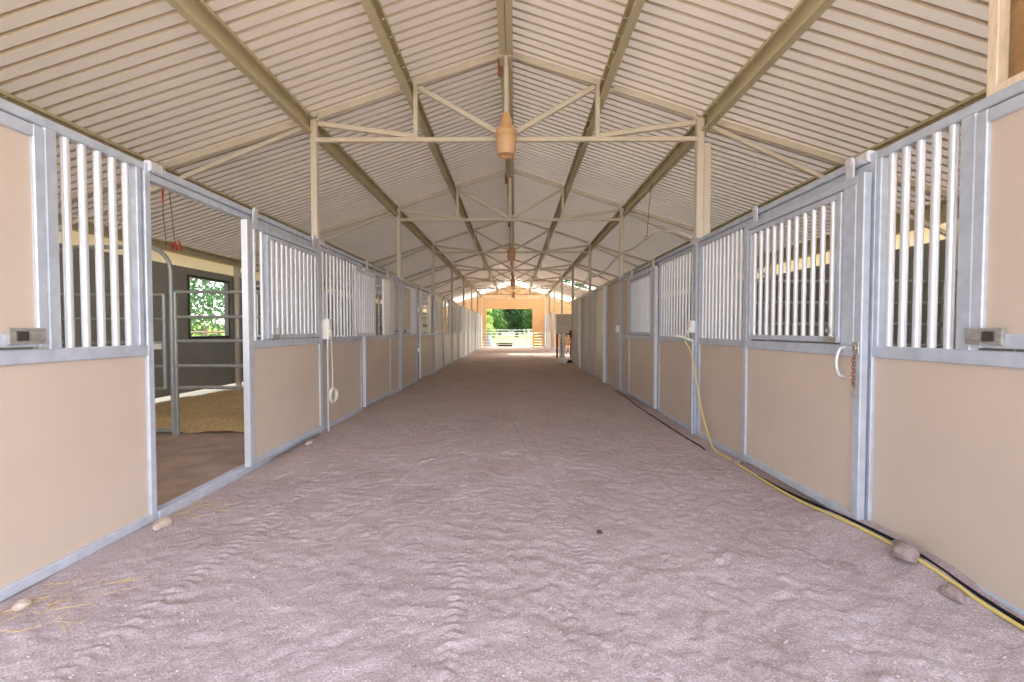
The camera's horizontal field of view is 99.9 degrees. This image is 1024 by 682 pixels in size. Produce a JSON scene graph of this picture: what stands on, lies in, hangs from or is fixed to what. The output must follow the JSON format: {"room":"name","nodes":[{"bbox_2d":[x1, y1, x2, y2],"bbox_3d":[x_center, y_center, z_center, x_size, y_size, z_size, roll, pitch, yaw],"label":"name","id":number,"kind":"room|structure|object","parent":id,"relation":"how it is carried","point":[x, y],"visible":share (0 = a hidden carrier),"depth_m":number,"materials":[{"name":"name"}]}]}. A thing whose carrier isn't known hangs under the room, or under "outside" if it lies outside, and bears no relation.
{"room":"farm building","nodes":[
{"label":"farm building","id":0,"kind":"room"},
{"bbox_2d":[0,243,426,397],"bbox_3d":[-5.645,-0.395,15.085,0.060,2.180,31.300,0,2,0],"label":"wall","id":1,"kind":"structure","parent":0,"point":[189,353],"depth_m":7.35,"materials":[{"name":"metal"}]},
{"bbox_2d":[187,274,229,338],"bbox_3d":[-5.694,-0.614,8.062,0.090,1.130,1.090,0,2,0],"label":"window","id":2,"kind":"structure","parent":1,"relation":"in","point":[226,283],"depth_m":8.25,"materials":[{"name":"metal"}]},
{"bbox_2d":[59,230,426,312],"bbox_3d":[-5.655,-1.592,15.053,0.016,0.205,31.300,0,2,0],"label":"trim","id":3,"kind":"structure","parent":1,"relation":"attached to","point":[176,259],"depth_m":7.51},
{"bbox_2d":[156,347,443,506],"bbox_3d":[-4.124,0.875,14.557,3.650,0.039,34.200,0,2,0],"label":"floor","id":4,"kind":"structure","parent":0,"point":[185,462],"depth_m":4.22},
{"bbox_2d":[59,245,174,434],"bbox_3d":[-4.762,-0.007,5.112,1.491,2.253,0.054,0,2,0],"label":"gate","id":5,"kind":"object","parent":4,"relation":"on","point":[162,344],"visible":0.48,"depth_m":5.09,"materials":[{"name":"silver metal"}]},
{"bbox_2d":[155,389,243,432],"bbox_3d":[-4.037,1.006,6.937,3.130,0.126,3.440,0,2,0],"label":"wood shavings","id":6,"kind":"object","parent":4,"relation":"on","point":[223,410],"visible":0.34,"depth_m":6.04},
{"bbox_2d":[172,290,259,434],"bbox_3d":[-3.209,0.260,5.111,1.616,1.719,0.044,0,2,0],"label":"fence","id":7,"kind":"object","parent":4,"relation":"on","point":[176,316],"visible":0.58,"depth_m":5.09,"materials":[{"name":"silver metal"}]},
{"bbox_2d":[233,266,241,385],"bbox_3d":[-5.599,-0.240,8.776,0.090,2.545,0.090,0,2,0],"label":"wall post","id":8,"kind":"object","parent":4,"relation":"on","point":[236,270],"visible":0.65,"depth_m":8.74,"materials":[{"name":"metal"}]},
{"bbox_2d":[242,285,381,338],"bbox_3d":[-3.944,-0.072,8.769,3.080,2.150,0.060,0,2,0],"label":"wall","id":9,"kind":"structure","parent":4,"relation":"on","point":[378,293],"depth_m":8.74,"materials":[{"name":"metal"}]},
{"bbox_2d":[155,332,543,402],"bbox_3d":[0.458,-0.766,80.007,300.000,0.001,280.000,0,2,0],"label":"ground","id":10,"kind":"structure","parent":0,"point":[203,391],"depth_m":10.62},
{"bbox_2d":[190,278,224,335],"bbox_3d":[-15.486,-2.479,20.139,7.052,6.640,6.426,0,2,0],"label":"tree","id":11,"kind":"object","parent":10,"relation":"on","point":[210,298],"visible":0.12,"depth_m":19.56,"materials":[{"name":"green plant"}]},
{"bbox_2d":[483,309,496,339],"bbox_3d":[-3.346,-2.246,51.928,3.257,4.619,2.992,0,2,0],"label":"tree","id":12,"kind":"object","parent":10,"relation":"on","point":[490,328],"visible":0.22,"depth_m":51.51,"materials":[{"name":"green plant"}]},
{"bbox_2d":[490,309,507,334],"bbox_3d":[-3.966,-5.984,70.239,6.816,10.955,6.732,1,2,28],"label":"tree","id":13,"kind":"object","parent":10,"relation":"on","point":[498,319],"visible":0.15,"depth_m":69.47,"materials":[{"name":"green plant"}]},
{"bbox_2d":[483,330,542,346],"bbox_3d":[-0.072,-0.179,32.608,4.860,1.380,0.060,0,2,0],"label":"fence","id":14,"kind":"object","parent":10,"relation":"on","point":[497,338],"visible":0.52,"depth_m":32.59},
{"bbox_2d":[500,309,531,336],"bbox_3d":[0.551,-6.600,77.604,7.621,11.840,7.209,0,2,0],"label":"tree","id":15,"kind":"object","parent":10,"relation":"on","point":[515,317],"visible":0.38,"depth_m":76.73,"materials":[{"name":"green plant"}]},
{"bbox_2d":[521,309,543,334],"bbox_3d":[4.498,-5.390,67.712,6.002,9.937,6.003,0,2,15],"label":"tree","id":16,"kind":"object","parent":10,"relation":"on","point":[528,324],"visible":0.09,"depth_m":67.32,"materials":[{"name":"green plant"}]},
{"bbox_2d":[0,0,1010,306],"bbox_3d":[-0.170,-2.677,14.936,12.150,2.050,31.920,0,2,0],"label":"ceiling","id":17,"kind":"structure","parent":0,"point":[136,75],"depth_m":4.59,"materials":[{"name":"metal"}]},
{"bbox_2d":[443,286,570,346],"bbox_3d":[-0.061,-1.819,30.694,10.950,4.480,0.060,0,2,0],"label":"wall","id":18,"kind":"structure","parent":0,"point":[538,305],"depth_m":30.64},
{"bbox_2d":[0,346,1023,681],"bbox_3d":[0.011,0.802,15.367,4.728,0.130,32.480,0,2,0],"label":"floor","id":19,"kind":"structure","parent":0,"point":[619,625],"depth_m":2.21,"materials":[{"name":"sand"}]},
{"bbox_2d":[11,597,32,611],"bbox_3d":[-2.186,1.171,1.917,0.066,0.035,0.060,-1,2,-23],"label":"stone","id":20,"kind":"object","parent":19,"relation":"on","point":[23,603],"visible":1,"depth_m":1.91,"materials":[{"name":"stone"}]},
{"bbox_2d":[0,98,156,601],"bbox_3d":[-2.313,0.036,2.125,0.094,2.285,1.295,0,2,0],"label":"stall","id":21,"kind":"object","parent":19,"relation":"on","point":[78,476],"visible":0.99,"depth_m":2.24,"materials":[{"name":"metal"}]},
{"bbox_2d":[150,173,265,226],"bbox_3d":[-2.326,-1.065,3.377,0.050,0.050,1.265,0,2,0],"label":"header rail","id":22,"kind":"object","parent":21,"relation":"attached to","point":[155,180],"visible":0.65,"depth_m":3.16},
{"bbox_2d":[152,517,172,530],"bbox_3d":[-2.211,1.145,2.703,0.097,0.046,0.167,0,2,-11],"label":"stone","id":23,"kind":"object","parent":19,"relation":"on","point":[160,523],"visible":1,"depth_m":2.69,"materials":[{"name":"stone"}]},
{"bbox_2d":[0,404,385,632],"bbox_3d":[-2.155,1.117,4.397,0.455,0.035,5.352,0,2,-3],"label":"straw","id":24,"kind":"object","parent":19,"relation":"on","point":[376,404],"visible":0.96,"depth_m":2.05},
{"bbox_2d":[157,456,270,518],"bbox_3d":[-2.326,1.122,3.435,0.080,0.065,1.265,0,2,0],"label":"threshold","id":25,"kind":"object","parent":19,"relation":"on","point":[183,500],"visible":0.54,"depth_m":3.21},
{"bbox_2d":[263,222,317,458],"bbox_3d":[-2.318,-0.003,4.543,0.050,2.235,1.010,0,2,0],"label":"stall","id":26,"kind":"object","parent":19,"relation":"on","point":[269,226],"visible":0.18,"depth_m":4.39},
{"bbox_2d":[310,119,322,433],"bbox_3d":[-2.314,-0.725,5.079,0.085,3.710,0.085,0,2,0],"label":"post","id":27,"kind":"object","parent":19,"relation":"on","point":[314,145],"visible":0.44,"depth_m":5.02,"materials":[{"name":"metal"}]},
{"bbox_2d":[143,160,317,243],"bbox_3d":[-2.303,-1.140,3.877,0.056,0.070,2.310,0,2,0],"label":"door track","id":28,"kind":"object","parent":27,"relation":"attached to","point":[156,169],"visible":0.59,"depth_m":3.29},
{"bbox_2d":[241,208,322,466],"bbox_3d":[-2.241,-0.061,4.346,0.080,2.242,1.399,0,2,0],"label":"door","id":29,"kind":"structure","parent":28,"relation":"hanging from","point":[283,382],"depth_m":4.12,"materials":[{"name":"metal"}]},
{"bbox_2d":[264,234,319,338],"bbox_3d":[-2.242,-0.511,4.454,0.032,0.951,1.040,0,2,0],"label":"grille","id":30,"kind":"object","parent":29,"relation":"attached to","point":[303,311],"depth_m":4.36,"materials":[{"name":"metal"}]},
{"bbox_2d":[322,319,331,430],"bbox_3d":[-2.213,0.409,5.153,0.115,1.340,0.100,0,2,0],"label":"outlet box","id":31,"kind":"object","parent":27,"relation":"attached to","point":[326,323],"visible":0.95,"depth_m":5.13,"materials":[{"name":"white paint"}]},
{"bbox_2d":[329,340,337,402],"bbox_3d":[-2.167,0.370,5.208,0.036,0.778,0.207,0,2,0],"label":"cord","id":32,"kind":"object","parent":31,"relation":"hanging from","point":[332,388],"visible":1,"depth_m":5.19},
{"bbox_2d":[320,246,362,429],"bbox_3d":[-2.309,-0.038,5.857,0.050,2.235,1.420,0,2,0],"label":"stall","id":33,"kind":"object","parent":19,"relation":"on","point":[347,349],"visible":0.8,"depth_m":5.79,"materials":[{"name":"wood"}]},
{"bbox_2d":[320,239,400,279],"bbox_3d":[-2.282,-1.220,6.896,0.056,0.070,3.610,0,2,0],"label":"door track","id":34,"kind":"object","parent":33,"relation":"attached to","point":[322,244],"visible":0.82,"depth_m":6.18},
{"bbox_2d":[354,260,391,406],"bbox_3d":[-2.222,-0.130,6.939,0.106,2.242,1.872,0,2,-1],"label":"door","id":35,"kind":"structure","parent":34,"relation":"hanging from","point":[376,349],"depth_m":6.79,"materials":[{"name":"wood"}]},
{"bbox_2d":[354,267,375,335],"bbox_3d":[-2.185,-0.557,6.418,0.032,0.963,0.850,0,2,0],"label":"grille","id":36,"kind":"object","parent":35,"relation":"attached to","point":[364,280],"depth_m":6.36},
{"bbox_2d":[385,275,399,395],"bbox_3d":[-2.270,-0.103,8.306,0.094,2.235,0.800,0,2,0],"label":"stall","id":37,"kind":"object","parent":19,"relation":"on","point":[395,283],"visible":0.73,"depth_m":8.39,"materials":[{"name":"metal"}]},
{"bbox_2d":[396,208,401,389],"bbox_3d":[-2.289,-0.822,8.738,0.085,3.710,0.085,0,2,0],"label":"post","id":38,"kind":"object","parent":19,"relation":"on","point":[398,210],"visible":0.62,"depth_m":8.69,"materials":[{"name":"metal"}]},
{"bbox_2d":[165,0,480,296],"bbox_3d":[-2.289,-2.779,14.798,0.075,0.200,31.900,0,2,0],"label":"beam","id":39,"kind":"structure","parent":38,"relation":"on","point":[197,13],"depth_m":4.22,"materials":[{"name":"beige metal"}]},
{"bbox_2d":[237,170,764,276],"bbox_3d":[-0.214,-2.381,8.680,10.731,2.156,0.064,0,2,0],"label":"roof truss","id":40,"kind":"object","parent":38,"relation":"on","point":[458,187],"visible":0.77,"depth_m":8.65,"materials":[{"name":"metal"}]},
{"bbox_2d":[402,281,417,388],"bbox_3d":[-2.261,-0.136,9.551,0.094,2.235,1.490,0,2,0],"label":"stall","id":41,"kind":"object","parent":19,"relation":"on","point":[409,292],"visible":0.91,"depth_m":9.53,"materials":[{"name":"metal"}]},
{"bbox_2d":[401,277,434,294],"bbox_3d":[-2.256,-1.317,10.555,0.056,0.070,3.610,0,2,0],"label":"door track","id":42,"kind":"object","parent":41,"relation":"attached to","point":[402,279],"visible":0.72,"depth_m":10.00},
{"bbox_2d":[419,286,437,377],"bbox_3d":[-2.194,-0.247,11.336,0.086,2.242,2.016,0,2,2],"label":"door","id":43,"kind":"structure","parent":42,"relation":"hanging from","point":[425,368],"depth_m":11.07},
{"bbox_2d":[433,298,437,332],"bbox_3d":[-2.146,-0.707,12.091,0.032,0.963,0.480,0,2,0],"label":"grille","id":44,"kind":"object","parent":43,"relation":"attached to","point":[435,300],"depth_m":12.01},
{"bbox_2d":[427,293,433,374],"bbox_3d":[-2.266,-0.201,12.020,0.050,2.235,0.690,0,2,0],"label":"stall","id":45,"kind":"object","parent":19,"relation":"on","point":[432,295],"visible":0.48,"depth_m":12.17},
{"bbox_2d":[432,244,434,371],"bbox_3d":[-2.263,-0.919,12.396,0.085,3.710,0.085,0,2,0],"label":"post","id":46,"kind":"object","parent":19,"relation":"on","point":[433,245],"visible":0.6,"depth_m":12.34,"materials":[{"name":"metal"}]},
{"bbox_2d":[324,217,691,290],"bbox_3d":[-0.189,-2.478,12.338,10.731,2.156,0.064,0,2,0],"label":"roof truss","id":47,"kind":"object","parent":46,"relation":"on","point":[495,222],"visible":0.73,"depth_m":12.31,"materials":[{"name":"metal"}]},
{"bbox_2d":[435,294,442,371],"bbox_3d":[-2.258,-0.257,13.199,0.050,2.285,1.470,0,2,0],"label":"stall","id":48,"kind":"object","parent":19,"relation":"on","point":[438,336],"visible":0.65,"depth_m":13.35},
{"bbox_2d":[444,297,454,365],"bbox_3d":[-2.168,-0.343,14.965,0.088,2.242,1.996,0,2,2],"label":"door","id":49,"kind":"structure","parent":48,"relation":"attached to","point":[447,335],"depth_m":14.73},
{"bbox_2d":[448,300,452,363],"bbox_3d":[-2.241,-0.323,15.658,0.050,2.285,0.730,0,2,0],"label":"stall","id":50,"kind":"object","parent":19,"relation":"on","point":[448,300],"visible":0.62,"depth_m":15.87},
{"bbox_2d":[451,264,452,303],"bbox_3d":[-2.238,-1.016,16.055,0.085,3.710,0.085,0,2,0],"label":"post","id":51,"kind":"object","parent":19,"relation":"on","point":[451,264],"visible":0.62,"depth_m":15.99,"materials":[{"name":"metal"}]},
{"bbox_2d":[376,243,618,295],"bbox_3d":[-0.163,-2.575,15.997,10.731,2.156,0.064,0,2,0],"label":"roof truss","id":52,"kind":"object","parent":51,"relation":"on","point":[508,244],"visible":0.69,"depth_m":15.97,"materials":[{"name":"metal"}]},
{"bbox_2d":[453,302,457,361],"bbox_3d":[-2.233,-0.354,16.828,0.050,2.285,1.410,0,2,0],"label":"stall","id":53,"kind":"object","parent":19,"relation":"on","point":[455,334],"visible":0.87,"depth_m":16.93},
{"bbox_2d":[458,304,462,357],"bbox_3d":[-2.157,-0.428,18.183,0.054,2.242,1.254,0,2,0],"label":"door","id":54,"kind":"structure","parent":53,"relation":"attached to","point":[460,309],"depth_m":17.86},
{"bbox_2d":[463,276,464,356],"bbox_3d":[-2.212,-1.113,19.713,0.085,3.710,0.085,0,2,0],"label":"post","id":55,"kind":"object","parent":19,"relation":"on","point":[463,276],"visible":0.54,"depth_m":19.69,"materials":[{"name":"metal"}]},
{"bbox_2d":[418,259,599,295],"bbox_3d":[-0.137,-2.672,19.655,10.731,2.156,0.064,0,2,0],"label":"roof truss","id":56,"kind":"object","parent":55,"relation":"on","point":[458,277],"visible":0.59,"depth_m":19.62,"materials":[{"name":"metal"}]},
{"bbox_2d":[465,307,467,355],"bbox_3d":[-2.207,-0.451,20.486,0.050,2.285,1.410,0,2,0],"label":"stall","id":57,"kind":"object","parent":19,"relation":"on","point":[466,309],"visible":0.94,"depth_m":20.73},
{"bbox_2d":[468,310,471,352],"bbox_3d":[-2.133,-0.525,21.842,0.052,2.242,1.254,0,2,0],"label":"door","id":58,"kind":"structure","parent":57,"relation":"attached to","point":[469,311],"depth_m":21.54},
{"bbox_2d":[471,284,472,351],"bbox_3d":[-2.187,-1.210,23.372,0.085,3.710,0.085,0,2,0],"label":"post","id":59,"kind":"object","parent":19,"relation":"on","point":[471,284],"visible":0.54,"depth_m":23.34,"materials":[{"name":"metal"}]},
{"bbox_2d":[418,271,585,306],"bbox_3d":[-0.112,-2.769,23.314,10.731,2.156,0.064,0,2,0],"label":"roof truss","id":60,"kind":"object","parent":59,"relation":"on","point":[507,271],"visible":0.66,"depth_m":23.28,"materials":[{"name":"metal"}]},
{"bbox_2d":[481,295,482,346],"bbox_3d":[-2.136,-1.404,30.689,0.085,3.710,0.085,0,2,0],"label":"post","id":61,"kind":"object","parent":19,"relation":"on","point":[481,295],"visible":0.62,"depth_m":30.64,"materials":[{"name":"beige paint"}]},
{"bbox_2d":[443,285,569,311],"bbox_3d":[-0.061,-2.963,30.631,10.731,2.156,0.064,0,2,0],"label":"roof truss","id":62,"kind":"object","parent":61,"relation":"on","point":[509,285],"visible":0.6,"depth_m":30.60,"materials":[{"name":"metal"}]},
{"bbox_2d":[496,0,511,267],"bbox_3d":[-0.036,-3.532,14.762,0.070,0.189,31.900,0,2,0],"label":"roof beam","id":63,"kind":"structure","parent":62,"relation":"attached to","point":[500,5],"depth_m":4.64,"materials":[{"name":"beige metal"}]},
{"bbox_2d":[495,53,516,158],"bbox_3d":[-0.066,-2.641,4.812,0.240,1.115,0.240,0,2,0],"label":"lamp","id":64,"kind":"object","parent":63,"relation":"hanging from","point":[506,135],"visible":1,"depth_m":4.76,"materials":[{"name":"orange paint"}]},
{"bbox_2d":[507,221,515,260],"bbox_3d":[-0.015,-2.835,12.130,0.240,1.115,0.240,0,2,0],"label":"lamp","id":65,"kind":"object","parent":63,"relation":"hanging from","point":[511,251],"visible":0.98,"depth_m":12.07,"materials":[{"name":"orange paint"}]},
{"bbox_2d":[17,403,1022,681],"bbox_3d":[-0.069,1.107,4.228,4.207,0.116,6.009,0,2,0],"label":"grit","id":66,"kind":"object","parent":19,"relation":"on","point":[538,536],"visible":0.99,"depth_m":2.10,"materials":[{"name":"gravel"}]},
{"bbox_2d":[555,314,570,357],"bbox_3d":[2.304,-0.223,19.178,0.700,1.940,0.615,0,2,0],"label":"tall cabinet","id":67,"kind":"object","parent":19,"relation":"on","point":[562,321],"visible":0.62,"depth_m":18.86,"materials":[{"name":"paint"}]},
{"bbox_2d":[572,299,576,364],"bbox_3d":[2.257,-0.316,15.397,0.050,2.285,1.190,0,2,0],"label":"board","id":68,"kind":"object","parent":19,"relation":"on","point":[574,303],"visible":0.84,"depth_m":15.49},
{"bbox_2d":[577,297,581,365],"bbox_3d":[2.250,-0.287,14.307,0.050,2.285,0.950,0,2,0],"label":"board","id":69,"kind":"object","parent":19,"relation":"on","point":[580,297],"visible":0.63,"depth_m":14.51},
{"bbox_2d":[579,298,580,367],"bbox_3d":[2.176,-0.255,13.783,0.080,2.250,0.085,0,2,0],"label":"stile","id":70,"kind":"object","parent":19,"relation":"on","point":[579,298],"visible":0.98,"depth_m":13.74,"materials":[{"name":"white paint"}]},
{"bbox_2d":[581,294,587,371],"bbox_3d":[2.241,-0.254,13.082,0.050,2.285,1.300,0,2,0],"label":"board","id":71,"kind":"object","parent":19,"relation":"on","point":[584,351],"visible":0.66,"depth_m":13.26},
{"bbox_2d":[588,244,591,372],"bbox_3d":[2.236,-0.918,12.365,0.085,3.710,0.085,0,2,0],"label":"post","id":72,"kind":"object","parent":19,"relation":"on","point":[590,245],"visible":0.6,"depth_m":12.32,"materials":[{"name":"metal"}]},
{"bbox_2d":[589,290,594,375],"bbox_3d":[2.233,-0.223,11.893,0.050,2.285,0.880,0,2,0],"label":"board","id":73,"kind":"object","parent":19,"relation":"on","point":[591,294],"visible":0.78,"depth_m":11.89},
{"bbox_2d":[595,285,606,379],"bbox_3d":[2.225,-0.193,10.768,0.050,2.285,1.330,0,2,0],"label":"board","id":74,"kind":"object","parent":19,"relation":"on","point":[598,292],"visible":0.66,"depth_m":10.91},
{"bbox_2d":[602,286,605,382],"bbox_3d":[2.150,-0.157,10.055,0.080,2.250,0.085,0,2,0],"label":"stile","id":75,"kind":"object","parent":19,"relation":"on","point":[604,287],"visible":1,"depth_m":10.02,"materials":[{"name":"white paint"}]},
{"bbox_2d":[606,279,618,388],"bbox_3d":[2.216,-0.156,9.389,0.050,2.285,1.230,0,2,0],"label":"board","id":76,"kind":"object","parent":19,"relation":"on","point":[612,318],"visible":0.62,"depth_m":9.45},
{"bbox_2d":[618,208,623,389],"bbox_3d":[2.211,-0.821,8.706,0.085,3.710,0.085,0,2,0],"label":"post","id":77,"kind":"object","parent":19,"relation":"on","point":[621,226],"visible":0.54,"depth_m":8.65,"materials":[{"name":"metal"}]},
{"bbox_2d":[572,230,691,289],"bbox_3d":[2.153,-1.579,10.500,0.074,0.441,10.857,0,2,0],"label":"power cable","id":78,"kind":"object","parent":77,"relation":"attached to","point":[664,231],"visible":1,"depth_m":6.84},
{"bbox_2d":[546,0,835,296],"bbox_3d":[2.296,-2.778,14.766,0.075,0.200,31.900,0,2,0],"label":"beam","id":79,"kind":"structure","parent":77,"relation":"on","point":[805,13],"depth_m":4.22,"materials":[{"name":"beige metal"}]},
{"bbox_2d":[620,268,648,404],"bbox_3d":[2.205,-0.090,7.830,0.050,2.235,1.690,0,2,0],"label":"stall","id":80,"kind":"object","parent":19,"relation":"on","point":[624,282],"visible":0.23,"depth_m":8.42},
{"bbox_2d":[657,246,693,430],"bbox_3d":[2.190,-0.035,5.761,0.050,2.235,1.290,0,2,0],"label":"stall","id":81,"kind":"object","parent":19,"relation":"on","point":[674,370],"visible":0.79,"depth_m":5.77,"materials":[{"name":"wood"}]},
{"bbox_2d":[619,239,693,279],"bbox_3d":[2.178,-1.219,6.865,0.056,0.070,3.610,0,2,0],"label":"door track","id":82,"kind":"object","parent":81,"relation":"attached to","point":[691,243],"visible":0.72,"depth_m":6.10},
{"bbox_2d":[628,259,657,408],"bbox_3d":[2.134,-0.134,7.100,0.054,2.242,1.489,0,2,0],"label":"door","id":83,"kind":"structure","parent":82,"relation":"hanging from","point":[642,287],"depth_m":6.93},
{"bbox_2d":[630,272,651,334],"bbox_3d":[2.123,-0.581,7.117,0.032,0.951,1.190,0,2,0],"label":"grille","id":84,"kind":"object","parent":83,"relation":"attached to","point":[640,285],"depth_m":7.02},
{"bbox_2d":[693,117,710,433],"bbox_3d":[2.230,-0.724,5.051,0.175,3.710,0.092,0,2,0],"label":"post","id":85,"kind":"object","parent":19,"relation":"on","point":[702,183],"visible":0.55,"depth_m":5.00,"materials":[{"name":"metal"}]},
{"bbox_2d":[58,52,946,236],"bbox_3d":[-0.240,-2.284,5.021,10.731,2.156,0.064,0,2,0],"label":"roof truss","id":86,"kind":"object","parent":85,"relation":"on","point":[291,128],"visible":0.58,"depth_m":4.99,"materials":[{"name":"metal"}]},
{"bbox_2d":[162,166,181,250],"bbox_3d":[-3.938,-1.534,4.979,0.204,0.967,0.075,0,2,0],"label":"chain","id":87,"kind":"object","parent":86,"relation":"hanging from","point":[175,244],"visible":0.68,"depth_m":4.98,"materials":[{"name":"metal"}]},
{"bbox_2d":[0,89,456,302],"bbox_3d":[-4.059,-2.242,14.825,0.075,0.160,31.900,0,2,0],"label":"beam","id":88,"kind":"structure","parent":86,"relation":"attached to","point":[4,95],"depth_m":4.47,"materials":[{"name":"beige metal"}]},
{"bbox_2d":[58,213,426,309],"bbox_3d":[-5.589,-1.757,14.848,0.075,0.155,31.900,0,2,0],"label":"beam","id":89,"kind":"structure","parent":86,"relation":"attached to","point":[161,244],"depth_m":7.44,"materials":[{"name":"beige metal"}]},
{"bbox_2d":[360,0,497,291],"bbox_3d":[-1.119,-3.167,14.779,0.075,0.200,31.900,0,2,0],"label":"roof beam","id":90,"kind":"structure","parent":86,"relation":"attached to","point":[376,15],"depth_m":4.79,"materials":[{"name":"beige metal"}]},
{"bbox_2d":[505,0,514,286],"bbox_3d":[0.044,-3.532,14.762,0.070,0.189,31.900,0,2,0],"label":"roof beam","id":91,"kind":"structure","parent":86,"relation":"attached to","point":[508,3],"depth_m":4.90,"materials":[{"name":"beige metal"}]},
{"bbox_2d":[529,0,644,291],"bbox_3d":[1.126,-3.167,14.764,0.075,0.200,31.900,0,2,0],"label":"roof beam","id":92,"kind":"structure","parent":86,"relation":"attached to","point":[633,8],"depth_m":4.75,"materials":[{"name":"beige metal"}]},
{"bbox_2d":[570,77,1007,303],"bbox_3d":[3.966,-2.272,14.768,0.075,0.160,31.900,0,2,0],"label":"beam","id":93,"kind":"structure","parent":86,"relation":"on","point":[980,95],"depth_m":4.44,"materials":[{"name":"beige metal"}]},
{"bbox_2d":[670,195,959,290],"bbox_3d":[5.246,-1.810,14.771,0.075,0.265,31.900,0,2,0],"label":"beam","id":94,"kind":"structure","parent":86,"relation":"attached to","point":[943,207],"depth_m":7.07,"materials":[{"name":"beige metal"}]},
{"bbox_2d":[675,331,693,433],"bbox_3d":[2.025,0.500,5.051,0.228,1.242,0.070,0,2,0],"label":"faucet","id":95,"kind":"object","parent":85,"relation":"attached to","point":[687,332],"visible":0.97,"depth_m":5.05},
{"bbox_2d":[695,150,874,242],"bbox_3d":[2.157,-1.138,3.791,0.056,0.070,2.440,0,2,0],"label":"door track","id":96,"kind":"object","parent":85,"relation":"attached to","point":[863,159],"visible":0.8,"depth_m":3.20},
{"bbox_2d":[741,157,871,519],"bbox_3d":[2.077,-0.032,3.228,0.107,2.242,1.335,0,2,0],"label":"door","id":97,"kind":"structure","parent":96,"relation":"hanging from","point":[803,426],"depth_m":2.99,"materials":[{"name":"metal"}]},
{"bbox_2d":[747,192,843,342],"bbox_3d":[2.096,-0.479,3.264,0.032,0.951,1.080,0,2,0],"label":"grille","id":98,"kind":"object","parent":97,"relation":"attached to","point":[836,199],"depth_m":3.15,"materials":[{"name":"metal"}]},
{"bbox_2d":[851,342,859,397],"bbox_3d":[2.063,0.174,2.596,0.030,0.336,0.050,0,2,0],"label":"chain","id":99,"kind":"object","parent":97,"relation":"hanging from","point":[855,347],"visible":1,"depth_m":2.59,"materials":[{"name":"metal"}]},
{"bbox_2d":[696,220,751,462],"bbox_3d":[2.181,-0.001,4.476,0.050,2.235,1.080,0,2,0],"label":"stall","id":100,"kind":"object","parent":19,"relation":"on","point":[719,355],"visible":0.89,"depth_m":4.48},
{"bbox_2d":[616,391,1023,625],"bbox_3d":[2.035,1.087,4.716,0.122,0.157,7.801,0,2,0],"label":"hose","id":101,"kind":"object","parent":19,"relation":"on","point":[973,591],"visible":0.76,"depth_m":2.38,"materials":[{"name":"rubber"}]},
{"bbox_2d":[684,341,1023,630],"bbox_3d":[2.043,0.612,2.917,0.102,1.116,4.228,0,2,0],"label":"garden hose","id":102,"kind":"object","parent":19,"relation":"on","point":[947,578],"visible":0.94,"depth_m":2.47,"materials":[{"name":"yellow rubber"}]},
{"bbox_2d":[892,540,919,562],"bbox_3d":[2.020,1.067,2.220,0.108,0.074,0.202,1,2,29],"label":"stone","id":103,"kind":"object","parent":19,"relation":"on","point":[902,550],"visible":1,"depth_m":2.16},
{"bbox_2d":[864,79,1023,616],"bbox_3d":[2.142,0.039,2.027,0.094,2.285,1.160,0,2,0],"label":"stall","id":104,"kind":"object","parent":19,"relation":"on","point":[944,461],"visible":0.93,"depth_m":2.08,"materials":[{"name":"metal"}]},
{"bbox_2d":[749,163,869,223],"bbox_3d":[2.173,-1.061,3.243,0.050,0.050,1.330,0,2,0],"label":"header rail","id":105,"kind":"object","parent":104,"relation":"attached to","point":[866,168],"visible":0.46,"depth_m":3.07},
{"bbox_2d":[986,0,1023,96],"bbox_3d":[2.205,-1.655,1.393,0.114,1.135,1.103,0,2,0],"label":"enclosure","id":106,"kind":"object","parent":104,"relation":"on","point":[998,23],"visible":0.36,"depth_m":1.91,"materials":[{"name":"brown wood"}]},
{"bbox_2d":[940,584,963,603],"bbox_3d":[1.990,1.133,1.947,0.074,0.047,0.112,2,2,45],"label":"stone","id":107,"kind":"object","parent":19,"relation":"on","point":[951,591],"visible":1,"depth_m":1.93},
{"bbox_2d":[551,347,657,367],"bbox_3d":[3.951,0.876,14.501,3.300,0.038,34.200,0,2,0],"label":"floor","id":108,"kind":"structure","parent":0,"point":[552,348],"depth_m":23.62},
{"bbox_2d":[764,266,771,340],"bbox_3d":[5.171,-0.238,8.701,0.090,2.545,0.090,0,2,0],"label":"wall post","id":109,"kind":"object","parent":108,"relation":"on","point":[770,271],"visible":0.15,"depth_m":8.64,"materials":[{"name":"metal"}]},
{"bbox_2d":[729,280,944,347],"bbox_3d":[3.675,0.201,5.062,2.806,1.839,0.044,0,2,0],"label":"fence","id":110,"kind":"object","parent":108,"relation":"on","point":[941,302],"visible":0.17,"depth_m":5.03,"materials":[{"name":"silver metal"}]},
{"bbox_2d":[954,219,958,333],"bbox_3d":[5.145,-0.141,5.042,0.090,2.545,0.090,0,2,0],"label":"wall post","id":111,"kind":"object","parent":108,"relation":"on","point":[957,219],"visible":0.08,"depth_m":4.97,"materials":[{"name":"metal"}]},
{"bbox_2d":[665,239,1023,351],"bbox_3d":[5.305,-0.333,15.010,0.060,2.300,31.300,0,2,0],"label":"wall","id":112,"kind":"structure","parent":0,"point":[942,244],"depth_m":5.84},
{"bbox_2d":[665,223,945,297],"bbox_3d":[5.315,-1.590,14.976,0.016,0.205,31.300,0,2,0],"label":"trim","id":113,"kind":"structure","parent":112,"relation":"attached to","point":[943,226],"depth_m":7.13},
{"bbox_3d":[-2.161,-1.307,27.031,0.085,3.710,0.085,0,2,0],"label":"post","id":114,"kind":"object","parent":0,"visible":0},
{"bbox_2d":[425,279,575,311],"bbox_3d":[-0.086,-2.866,26.973,10.731,2.156,0.064,0,2,0],"label":"roof truss","id":115,"kind":"object","parent":114,"relation":"on","point":[508,279],"visible":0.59,"depth_m":26.94,"materials":[{"name":"metal"}]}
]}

